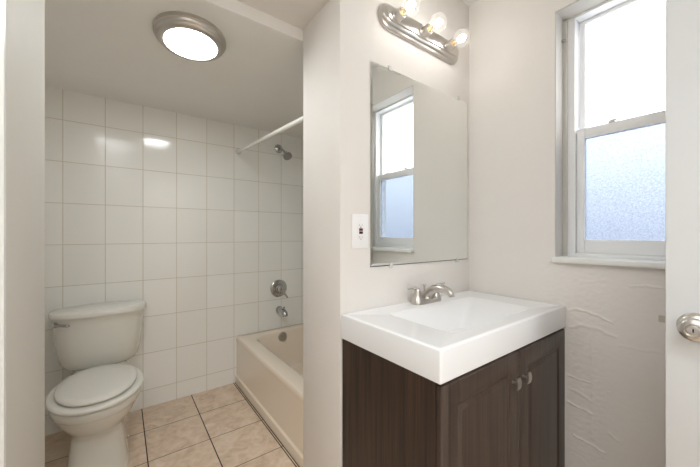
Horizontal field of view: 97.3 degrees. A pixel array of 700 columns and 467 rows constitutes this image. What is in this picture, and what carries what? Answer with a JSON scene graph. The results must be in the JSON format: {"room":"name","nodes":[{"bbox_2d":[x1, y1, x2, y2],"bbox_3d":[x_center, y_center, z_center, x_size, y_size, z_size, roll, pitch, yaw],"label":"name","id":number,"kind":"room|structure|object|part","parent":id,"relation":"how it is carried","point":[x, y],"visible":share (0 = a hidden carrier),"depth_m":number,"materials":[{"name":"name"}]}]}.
{"room":"bathroom","nodes":[
{"label":"bathroom","id":0,"kind":"room"},
{"bbox_2d":[6,0,44,466],"bbox_3d":[-1.146,-0.068,0.547,0.810,2.475,0.405,0,0,-37],"label":"wall","id":1,"kind":"structure","parent":0,"point":[25,19],"depth_m":0.75,"materials":[{"name":"grey paint"}]},
{"bbox_2d":[0,0,5,466],"bbox_3d":[-0.739,0.045,0.587,0.112,2.250,0.015,0,0,-37],"label":"trim","id":2,"kind":"structure","parent":1,"relation":"attached to","point":[2,2],"depth_m":0.61,"materials":[{"name":"white paint"}]},
{"bbox_2d":[45,383,297,466],"bbox_3d":[0.252,1.220,0.374,2.850,0.100,4.900,0,0,-37],"label":"floor","id":3,"kind":"structure","parent":0,"point":[216,427],"depth_m":1.77,"materials":[{"name":"beige tile"}]},
{"bbox_2d":[45,300,146,466],"bbox_3d":[-1.343,0.798,1.646,0.456,0.743,0.730,0,0,-37],"label":"toilet","id":4,"kind":"object","parent":3,"relation":"on","point":[96,341],"visible":1,"depth_m":1.59,"materials":[{"name":"ceramic"}]},
{"bbox_3d":[-1.569,0.492,1.675,0.076,0.026,0.072,0,0,-37],"label":"flush lever","id":5,"kind":"part","parent":4,"relation":"part of","materials":[{"name":"silver metal"}]},
{"bbox_3d":[-1.274,0.778,1.559,0.384,0.022,0.509,0,0,-37],"label":"seat","id":6,"kind":"part","parent":4,"relation":"part of","materials":[{"name":"plastic"}]},
{"bbox_3d":[-1.278,0.750,1.564,0.326,0.026,0.462,0,0,-37],"label":"lid","id":7,"kind":"part","parent":4,"relation":"part of","materials":[{"name":"plastic"}]},
{"bbox_3d":[-1.478,0.446,1.827,0.456,0.038,0.241,0,0,-37],"label":"tank lid","id":8,"kind":"part","parent":4,"relation":"part of","materials":[{"name":"ceramic"}]},
{"bbox_3d":[-1.483,0.624,1.834,0.430,0.316,0.224,0,0,-37],"label":"tank","id":9,"kind":"part","parent":4,"relation":"part of","materials":[{"name":"ceramic"}]},
{"bbox_2d":[235,323,302,466],"bbox_3d":[-0.266,0.988,2.175,0.735,0.365,1.157,0,0,-37],"label":"bathtub","id":10,"kind":"object","parent":3,"relation":"on","point":[269,375],"visible":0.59,"depth_m":1.97,"materials":[{"name":"beige ceramic"}]},
{"bbox_3d":[-0.563,0.858,2.578,0.078,0.079,0.026,0,0,-37],"label":"overflow plate","id":11,"kind":"part","parent":10,"relation":"part of","materials":[{"name":"silver metal"}]},
{"bbox_2d":[342,328,564,466],"bbox_3d":[0.475,0.792,1.296,0.891,0.755,0.497,0,0,-37],"label":"vanity cabinet","id":12,"kind":"object","parent":3,"relation":"on","point":[508,410],"visible":0.87,"depth_m":1.06,"materials":[{"name":"brown laminate"}]},
{"bbox_2d":[341,290,565,383],"bbox_3d":[0.464,0.373,1.302,0.894,0.106,0.478,0,0,-37],"label":"sink","id":13,"kind":"object","parent":12,"relation":"in","point":[442,341],"visible":0.99,"depth_m":1.11,"materials":[{"name":"white ceramic"}]},
{"bbox_2d":[407,282,454,304],"bbox_3d":[0.364,0.275,1.444,0.202,0.094,0.203,0,0,5],"label":"faucet","id":14,"kind":"object","parent":13,"relation":"on","point":[431,294],"visible":1,"depth_m":1.41,"materials":[{"name":"silver metal"}]},
{"bbox_3d":[0.295,0.274,1.410,0.094,0.066,0.055,0,0,-37],"label":"handle","id":15,"kind":"part","parent":14,"relation":"part of","materials":[{"name":"silver metal"}]},
{"bbox_3d":[0.400,0.271,1.409,0.048,0.085,0.172,0,0,-37],"label":"spout","id":16,"kind":"part","parent":14,"relation":"part of","materials":[{"name":"silver metal"}]},
{"bbox_3d":[0.429,0.274,1.509,0.094,0.066,0.055,0,0,-37],"label":"handle","id":17,"kind":"part","parent":14,"relation":"part of","materials":[{"name":"silver metal"}]},
{"bbox_3d":[0.431,0.755,0.997,0.454,0.659,0.018,0,0,-37],"label":"door","id":18,"kind":"part","parent":12,"relation":"part of","materials":[{"name":"brown wood"}]},
{"bbox_3d":[0.584,0.525,1.083,0.028,0.039,0.027,0,0,-37],"label":"knob","id":19,"kind":"part","parent":12,"relation":"part of","materials":[{"name":"silver metal"}]},
{"bbox_3d":[0.647,0.525,1.130,0.028,0.039,0.027,0,0,-37],"label":"knob","id":20,"kind":"part","parent":12,"relation":"part of","materials":[{"name":"silver metal"}]},
{"bbox_3d":[0.788,0.755,1.261,0.428,0.659,0.018,0,0,-37],"label":"door","id":21,"kind":"part","parent":12,"relation":"part of","materials":[{"name":"brown wood"}]},
{"bbox_2d":[45,86,302,435],"bbox_3d":[-1.117,0.140,2.330,2.220,2.060,0.100,0,0,-37],"label":"wall","id":22,"kind":"structure","parent":0,"point":[160,208],"depth_m":2.16,"materials":[{"name":"white tile"}]},
{"bbox_2d":[236,116,302,153],"bbox_3d":[-0.535,-0.620,1.976,0.042,0.108,1.162,0,0,-37],"label":"shower rod","id":23,"kind":"object","parent":22,"relation":"attached to","point":[299,120],"visible":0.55,"depth_m":1.86,"materials":[{"name":"white metal"}]},
{"bbox_2d":[270,280,287,297],"bbox_3d":[-0.590,0.468,2.610,0.148,0.154,0.077,0,0,-37],"label":"tub valve","id":24,"kind":"object","parent":22,"relation":"attached to","point":[278,288],"visible":1,"depth_m":2.61,"materials":[{"name":"silver metal"}]},
{"bbox_3d":[-0.569,0.491,2.608,0.086,0.108,0.049,0,0,-37],"label":"lever handle","id":25,"kind":"part","parent":24,"relation":"part of","materials":[{"name":"silver metal"}]},
{"bbox_2d":[276,306,287,316],"bbox_3d":[-0.566,0.648,2.585,0.062,0.083,0.146,0,0,-37],"label":"tub spout","id":26,"kind":"object","parent":22,"relation":"attached to","point":[279,309],"visible":1,"depth_m":2.56,"materials":[{"name":"silver metal"}]},
{"bbox_2d":[274,145,291,159],"bbox_3d":[-0.556,-0.690,2.584,0.084,0.152,0.169,0,0,-42],"label":"shower","id":27,"kind":"object","parent":22,"relation":"attached to","point":[278,148],"visible":1,"depth_m":2.57,"materials":[{"name":"silver metal"}]},
{"bbox_2d":[45,0,302,138],"bbox_3d":[-0.771,-1.080,1.863,2.220,0.450,1.263,0,0,-37],"label":"ceiling","id":28,"kind":"structure","parent":0,"point":[110,49],"depth_m":1.61,"materials":[{"name":"paint"}]},
{"bbox_2d":[152,11,225,61],"bbox_3d":[-0.731,-0.892,1.417,0.300,0.065,0.300,0,0,-37],"label":"ceiling light","id":29,"kind":"object","parent":28,"relation":"attached to","point":[188,36],"visible":1,"depth_m":1.36,"materials":[{"name":"white glass"}]},
{"bbox_2d":[164,28,216,58],"bbox_3d":[-0.730,-0.871,1.416,0.218,0.017,0.218,0,0,-37],"label":"diffuser","id":30,"kind":"object","parent":29,"relation":"attached to","point":[186,43],"depth_m":1.40,"materials":[{"name":"white glass"}]},
{"bbox_2d":[237,0,328,29],"bbox_3d":[-0.478,-1.143,1.073,0.890,0.323,0.354,0,0,-37],"label":"ceiling","id":31,"kind":"structure","parent":0,"point":[298,13],"depth_m":1.34,"materials":[{"name":"paint"}]},
{"bbox_2d":[303,0,468,466],"bbox_3d":[0.329,-0.068,1.697,1.150,2.475,0.314,0,0,-37],"label":"wall partition","id":32,"kind":"structure","parent":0,"point":[340,42],"depth_m":1.34,"materials":[{"name":"paint"}]},
{"bbox_2d":[352,214,367,248],"bbox_3d":[0.044,-0.011,1.283,0.088,0.143,0.010,0,0,-37],"label":"wall outlet","id":33,"kind":"object","parent":32,"relation":"attached to","point":[359,221],"visible":1,"depth_m":1.28,"materials":[{"name":"white plastic"}]},
{"bbox_2d":[358,223,363,238],"bbox_3d":[0.045,-0.012,1.281,0.033,0.067,0.003,0,0,-37],"label":"receptacle","id":34,"kind":"object","parent":33,"relation":"attached to","point":[360,225],"depth_m":1.28,"materials":[{"name":"white plastic"}]},
{"bbox_2d":[370,60,466,267],"bbox_3d":[0.377,-0.301,1.530,0.720,0.909,0.011,0,0,-37],"label":"wall mirror","id":35,"kind":"object","parent":32,"relation":"attached to","point":[418,131],"visible":1,"depth_m":1.48,"materials":[{"name":"silver mirror"}]},
{"bbox_2d":[377,1,465,64],"bbox_3d":[0.398,-0.967,1.453,0.576,0.112,0.160,0,0,-37],"label":"vanity light","id":36,"kind":"object","parent":32,"relation":"attached to","point":[393,20],"visible":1,"depth_m":1.44,"materials":[{"name":"silver metal"}]},
{"bbox_2d":[393,6,405,22],"bbox_3d":[0.218,-0.964,1.351,0.054,0.054,0.038,0,0,-37],"label":"socket","id":37,"kind":"object","parent":36,"relation":"attached to","point":[399,14],"depth_m":1.34,"materials":[{"name":"silver metal"}]},
{"bbox_3d":[0.234,-0.964,1.330,0.026,0.026,0.030,0,0,-37],"label":"bulb","id":38,"kind":"part","parent":36,"relation":"part of","materials":[{"name":"glass"}]},
{"bbox_2d":[420,23,432,37],"bbox_3d":[0.363,-0.964,1.458,0.054,0.054,0.038,0,0,-37],"label":"socket","id":39,"kind":"object","parent":36,"relation":"attached to","point":[425,31],"depth_m":1.45,"materials":[{"name":"silver metal"}]},
{"bbox_2d":[445,38,455,51],"bbox_3d":[0.513,-0.964,1.569,0.054,0.054,0.038,0,0,-37],"label":"socket","id":40,"kind":"object","parent":36,"relation":"attached to","point":[450,44],"depth_m":1.56,"materials":[{"name":"silver metal"}]},
{"bbox_2d":[461,0,477,5],"bbox_3d":[0.632,-1.355,-0.139,2.850,0.100,3.624,0,0,-37],"label":"ceiling","id":41,"kind":"structure","parent":0,"point":[468,2],"depth_m":1.73,"materials":[{"name":"white paint"}]},
{"bbox_2d":[469,0,664,466],"bbox_3d":[1.738,-0.068,0.548,0.255,2.475,3.210,0,0,-37],"label":"wall","id":42,"kind":"structure","parent":0,"point":[615,335],"depth_m":1.45,"materials":[{"name":"paint"}]},
{"bbox_2d":[552,0,664,268],"bbox_3d":[1.175,-0.457,1.242,0.223,1.170,0.597,0,0,-37],"label":"window","id":43,"kind":"structure","parent":42,"relation":"in","point":[572,132],"depth_m":1.42,"materials":[{"name":"paint"}]},
{"bbox_3d":[1.180,0.116,1.235,0.223,0.023,0.580,0,0,-37],"label":"sill","id":44,"kind":"part","parent":43,"relation":"part of","materials":[{"name":"white paint"}]},
{"bbox_3d":[1.237,-0.729,1.294,0.024,0.553,0.449,0,0,-37],"label":"sash","id":45,"kind":"part","parent":43,"relation":"part of","materials":[{"name":"glass"}]},
{"bbox_3d":[1.209,-0.201,1.274,0.028,0.575,0.449,0,0,-37],"label":"sash","id":46,"kind":"part","parent":43,"relation":"part of","materials":[{"name":"glass"}]},
{"bbox_3d":[1.209,-0.207,1.274,0.004,0.469,0.389,0,0,-37],"label":"pane","id":47,"kind":"part","parent":43,"relation":"part of","materials":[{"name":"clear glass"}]},
{"bbox_3d":[0.692,-0.068,-0.346,2.500,2.475,0.120,0,0,-37],"label":"wall","id":48,"kind":"structure","parent":0,"visible":0},
{"bbox_2d":[659,0,699,466],"bbox_3d":[1.048,0.144,0.496,0.147,2.028,0.785,0,0,-37],"label":"door","id":49,"kind":"structure","parent":48,"relation":"in","point":[681,318],"depth_m":0.76,"materials":[{"name":"paint"}]},
{"bbox_3d":[0.818,0.225,0.731,0.056,0.067,0.067,0,0,-37],"label":"knob","id":50,"kind":"part","parent":49,"relation":"part of","materials":[{"name":"silver metal"}]}
]}

